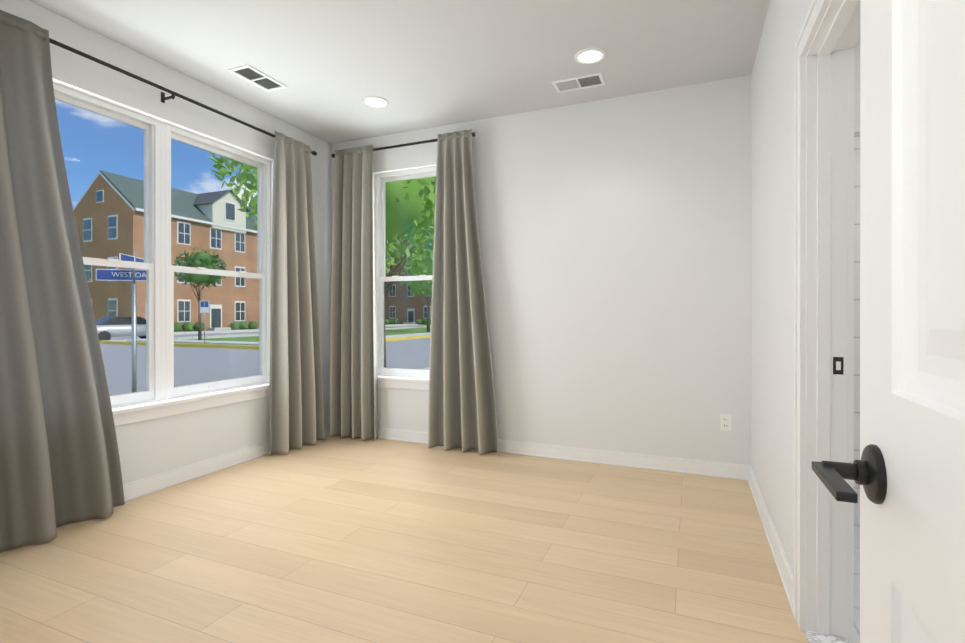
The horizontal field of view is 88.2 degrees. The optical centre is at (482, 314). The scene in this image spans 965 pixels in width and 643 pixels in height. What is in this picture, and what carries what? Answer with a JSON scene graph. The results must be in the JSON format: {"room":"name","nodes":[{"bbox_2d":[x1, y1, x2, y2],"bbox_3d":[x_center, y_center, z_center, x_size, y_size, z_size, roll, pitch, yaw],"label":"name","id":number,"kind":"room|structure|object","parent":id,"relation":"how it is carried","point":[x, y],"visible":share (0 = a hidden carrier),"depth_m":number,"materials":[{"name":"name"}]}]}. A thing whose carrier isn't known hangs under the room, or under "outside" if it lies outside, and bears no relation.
{"room":"empty bedroom","nodes":[
{"label":"empty bedroom","id":0,"kind":"room"},
{"bbox_2d":[0,0,331,483],"bbox_3d":[-2.228,-0.252,3.031,0.150,2.740,4.055,0,0,23],"label":"wall","id":1,"kind":"structure","parent":0,"point":[149,448],"depth_m":3.38,"materials":[{"name":"white paint"}]},
{"bbox_2d":[53,83,269,407],"bbox_3d":[-2.169,-0.342,3.269,0.115,1.950,1.980,0,0,23],"label":"double window","id":2,"kind":"structure","parent":1,"relation":"in","point":[158,267],"depth_m":3.29,"materials":[{"name":"white plastic"}]},
{"bbox_2d":[49,38,316,155],"bbox_3d":[-2.012,-1.405,3.197,0.118,0.065,2.610,0,0,23],"label":"rod","id":3,"kind":"object","parent":1,"relation":"attached to","point":[113,67],"visible":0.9,"depth_m":3.12,"materials":[{"name":"black metal"}]},
{"bbox_2d":[0,10,124,552],"bbox_3d":[-2.185,-0.174,2.388,0.282,2.563,1.034,0,0,23],"label":"curtain","id":4,"kind":"object","parent":3,"relation":"hanging from","point":[60,465],"visible":1,"depth_m":2.51,"materials":[{"name":"fabric"}]},
{"bbox_2d":[269,131,324,455],"bbox_3d":[-1.537,-0.177,4.159,0.137,2.563,0.570,0,0,23],"label":"curtain","id":5,"kind":"object","parent":3,"relation":"hanging from","point":[296,413],"visible":1,"depth_m":4.11,"materials":[{"name":"fabric"}]},
{"bbox_2d":[112,383,269,425],"bbox_3d":[-2.083,0.609,3.235,0.110,0.097,1.960,0,0,23],"label":"window sill","id":6,"kind":"structure","parent":1,"relation":"attached to","point":[124,415],"depth_m":3.35,"materials":[{"name":"white wood"}]},
{"bbox_2d":[123,423,329,500],"bbox_3d":[-2.153,1.068,2.986,0.024,0.100,3.785,0,0,23],"label":"baseboard","id":7,"kind":"structure","parent":1,"relation":"attached to","point":[144,486],"depth_m":3.41,"materials":[{"name":"white wood"}]},
{"bbox_2d":[29,0,769,143],"bbox_3d":[0.041,-1.679,1.267,5.696,0.120,5.555,0,0,23],"label":"ceiling","id":8,"kind":"structure","parent":0,"point":[331,65],"depth_m":3.03,"materials":[{"name":"white paint"}]},
{"bbox_2d":[228,64,286,91],"bbox_3d":[-1.534,-1.618,3.414,0.180,0.008,0.340,0,0,23],"label":"ceiling vent","id":9,"kind":"object","parent":8,"relation":"in","point":[254,76],"visible":0.96,"depth_m":3.40,"materials":[{"name":"white metal"}]},
{"bbox_2d":[363,96,388,107],"bbox_3d":[-0.811,-1.618,3.794,0.194,0.009,0.194,0,0,23],"label":"recessed light","id":10,"kind":"object","parent":8,"relation":"in","point":[375,101],"visible":1,"depth_m":3.78,"materials":[{"name":"white plastic"}]},
{"bbox_2d":[552,72,605,92],"bbox_3d":[0.671,-1.618,3.477,0.340,0.008,0.180,0,0,23],"label":"ceiling vent","id":11,"kind":"object","parent":8,"relation":"in","point":[580,82],"visible":1,"depth_m":3.47,"materials":[{"name":"white metal"}]},
{"bbox_2d":[574,48,605,63],"bbox_3d":[0.673,-1.617,3.119,0.194,0.009,0.194,0,0,23],"label":"recessed light","id":12,"kind":"object","parent":8,"relation":"in","point":[589,55],"visible":1,"depth_m":3.11,"materials":[{"name":"white plastic"}]},
{"bbox_2d":[0,434,807,642],"bbox_3d":[-0.891,1.180,1.661,3.676,0.120,5.555,0,0,23],"label":"floor","id":13,"kind":"structure","parent":0,"point":[334,539],"depth_m":2.28,"materials":[{"name":"beige wood"}]},
{"bbox_2d":[332,75,750,464],"bbox_3d":[0.277,-0.253,4.099,3.646,2.740,0.150,0,0,23],"label":"wall","id":14,"kind":"structure","parent":0,"point":[614,234],"depth_m":3.71,"materials":[{"name":"white paint"}]},
{"bbox_2d":[331,132,474,157],"bbox_3d":[-0.708,-1.456,4.365,1.430,0.065,0.118,0,0,23],"label":"curtain rod","id":15,"kind":"object","parent":14,"relation":"attached to","point":[406,144],"visible":0.42,"depth_m":4.29,"materials":[{"name":"black metal"}]},
{"bbox_2d":[329,145,377,440],"bbox_3d":[-1.153,-0.203,4.497,0.463,2.613,0.155,0,0,23],"label":"curtain","id":16,"kind":"object","parent":15,"relation":"hanging from","point":[353,396],"visible":1,"depth_m":4.48,"materials":[{"name":"fabric"}]},
{"bbox_2d":[428,129,498,455],"bbox_3d":[-0.150,-0.202,4.063,0.635,2.613,0.145,0,0,23],"label":"curtain","id":17,"kind":"object","parent":15,"relation":"hanging from","point":[462,410],"visible":1,"depth_m":4.08,"materials":[{"name":"fabric"}]},
{"bbox_2d":[377,376,428,390],"bbox_3d":[-0.680,0.608,4.442,0.785,0.097,0.110,0,0,23],"label":"window sill","id":18,"kind":"structure","parent":14,"relation":"attached to","point":[411,383],"depth_m":4.41,"materials":[{"name":"white wood"}]},
{"bbox_2d":[375,167,435,377],"bbox_3d":[-0.650,-0.359,4.512,0.705,1.880,0.085,0,0,23],"label":"window","id":19,"kind":"structure","parent":14,"relation":"in","point":[381,278],"depth_m":4.60,"materials":[{"name":"white plastic"}]},
{"bbox_2d":[378,427,749,479],"bbox_3d":[0.188,1.067,4.044,3.526,0.100,0.024,0,0,23],"label":"baseboard","id":20,"kind":"structure","parent":14,"relation":"attached to","point":[698,467],"depth_m":3.73,"materials":[{"name":"white wood"}]},
{"bbox_2d":[720,414,730,430],"bbox_3d":[1.674,0.741,3.431,0.070,0.114,0.008,0,0,23],"label":"outlet","id":21,"kind":"object","parent":14,"relation":"attached to","point":[725,422],"visible":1,"depth_m":3.43,"materials":[{"name":"white plastic"}]},
{"bbox_2d":[751,0,812,572],"bbox_3d":[1.143,-0.250,1.604,0.120,2.740,3.785,0,0,23],"label":"wall","id":22,"kind":"structure","parent":0,"point":[772,257],"depth_m":2.43,"materials":[{"name":"white paint"}]},
{"bbox_2d":[747,465,793,615],"bbox_3d":[1.484,1.069,2.606,0.024,0.100,1.677,0,0,23],"label":"baseboard","id":23,"kind":"structure","parent":22,"relation":"attached to","point":[784,568],"depth_m":2.34,"materials":[{"name":"white wood"}]},
{"bbox_2d":[794,0,859,641],"bbox_3d":[1.047,0.067,1.382,0.164,2.107,0.914,0,0,23],"label":"door frame","id":24,"kind":"structure","parent":22,"relation":"attached to","point":[828,39],"depth_m":1.73,"materials":[{"name":"white wood"}]},
{"bbox_2d":[805,630,848,642],"bbox_3d":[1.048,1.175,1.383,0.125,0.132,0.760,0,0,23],"label":"threshold","id":25,"kind":"object","parent":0,"point":[813,637],"visible":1,"depth_m":1.71,"materials":[{"name":"stone"}]},
{"bbox_2d":[849,525,859,642],"bbox_3d":[2.096,1.181,1.329,1.850,0.120,2.550,0,0,23],"label":"floor","id":26,"kind":"structure","parent":0,"point":[856,584],"depth_m":2.07,"materials":[{"name":"tile"}]},
{"bbox_2d":[854,39,859,525],"bbox_3d":[2.518,-0.251,2.479,1.740,2.740,0.100,0,0,23],"label":"wall","id":27,"kind":"structure","parent":0,"point":[857,268],"depth_m":2.64,"materials":[{"name":"paint"}]},
{"bbox_2d":[854,132,859,136],"bbox_3d":[2.468,-0.931,2.346,1.750,0.060,0.060,0,0,23],"label":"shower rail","id":28,"kind":"object","parent":27,"relation":"attached to","point":[856,134],"depth_m":2.56,"materials":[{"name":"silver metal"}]},
{"bbox_3d":[-1.237,-0.248,0.484,3.646,2.740,0.120,0,0,23],"label":"wall","id":29,"kind":"structure","parent":0,"visible":0},
{"bbox_2d":[812,0,964,642],"bbox_3d":[0.383,0.095,0.315,0.165,2.030,0.814,0,0,23],"label":"entry door","id":30,"kind":"structure","parent":29,"relation":"in","point":[906,472],"depth_m":0.56,"materials":[{"name":"white wood"}]},
{"label":"outside","id":31,"kind":"structure","parent":0,"visible":0},
{"bbox_2d":[189,324,430,341],"bbox_3d":[-0.086,1.773,-0.060,520.000,0.300,520.000,0,0,23],"label":"grass","id":32,"kind":"structure","parent":31,"point":[389,331],"depth_m":39.90,"materials":[{"name":"green plant"}]},
{"bbox_2d":[96,253,145,392],"bbox_3d":[-4.037,0.447,5.777,0.633,2.335,0.560,0,0,23],"label":"street sign","id":33,"kind":"object","parent":32,"relation":"on","point":[129,276],"depth_m":5.75,"materials":[{"name":"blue metal"}]},
{"bbox_2d":[173,247,227,339],"bbox_3d":[-17.215,-1.261,30.309,3.088,5.677,3.171,0,0,23],"label":"trees","id":34,"kind":"object","parent":32,"relation":"on","point":[212,260],"depth_m":29.68,"materials":[{"name":"green plant"}]},
{"bbox_2d":[200,301,208,343],"bbox_3d":[-13.967,0.436,25.041,0.432,2.300,0.178,0,0,23],"label":"parking sign","id":35,"kind":"object","parent":32,"relation":"on","point":[204,305],"depth_m":25.03,"materials":[{"name":"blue metal"}]},
{"bbox_2d":[73,170,388,331],"bbox_3d":[-25.049,-5.304,58.568,9.858,13.919,36.100,0,0,23],"label":"townhouses","id":36,"kind":"structure","parent":32,"relation":"on","point":[227,237],"depth_m":44.52,"materials":[{"name":"orange brick"}]},
{"bbox_2d":[100,324,430,369],"bbox_3d":[-5.846,1.470,45.714,33.220,0.170,240.000,0,0,23],"label":"curb","id":37,"kind":"object","parent":32,"relation":"on","point":[201,344],"depth_m":29.05,"materials":[{"name":"yellow"}]},
{"bbox_2d":[100,325,430,395],"bbox_3d":[-4.748,1.571,45.255,30.400,0.070,240.000,0,0,23],"label":"road","id":38,"kind":"structure","parent":32,"relation":"on","point":[229,356],"depth_m":16.90,"materials":[{"name":"grey asphalt"}]},
{"bbox_2d":[96,317,145,340],"bbox_3d":[-21.671,0.824,30.212,1.840,1.452,4.520,0,0,33],"label":"parked car","id":39,"kind":"object","parent":38,"relation":"on","point":[123,325],"depth_m":29.30,"materials":[{"name":"grey paint"}]},
{"bbox_2d":[207,152,435,367],"bbox_3d":[-2.203,-1.830,10.692,5.304,6.875,7.284,0,0,23],"label":"tree","id":40,"kind":"object","parent":32,"relation":"on","point":[403,196],"depth_m":8.97,"materials":[{"name":"green plant"}]},
{"bbox_2d":[385,247,431,323],"bbox_3d":[-11.188,-5.197,86.055,39.000,13.614,12.285,0,0,23],"label":"townhouses","id":41,"kind":"structure","parent":32,"relation":"on","point":[405,304],"depth_m":81.09,"materials":[{"name":"brown brick"}]},
{"bbox_2d":[398,248,433,331],"bbox_3d":[-4.910,-2.391,45.231,5.601,7.894,5.616,0,0,23],"label":"trees","id":42,"kind":"object","parent":32,"relation":"on","point":[414,286],"depth_m":44.47,"materials":[{"name":"green plant"}]}
]}

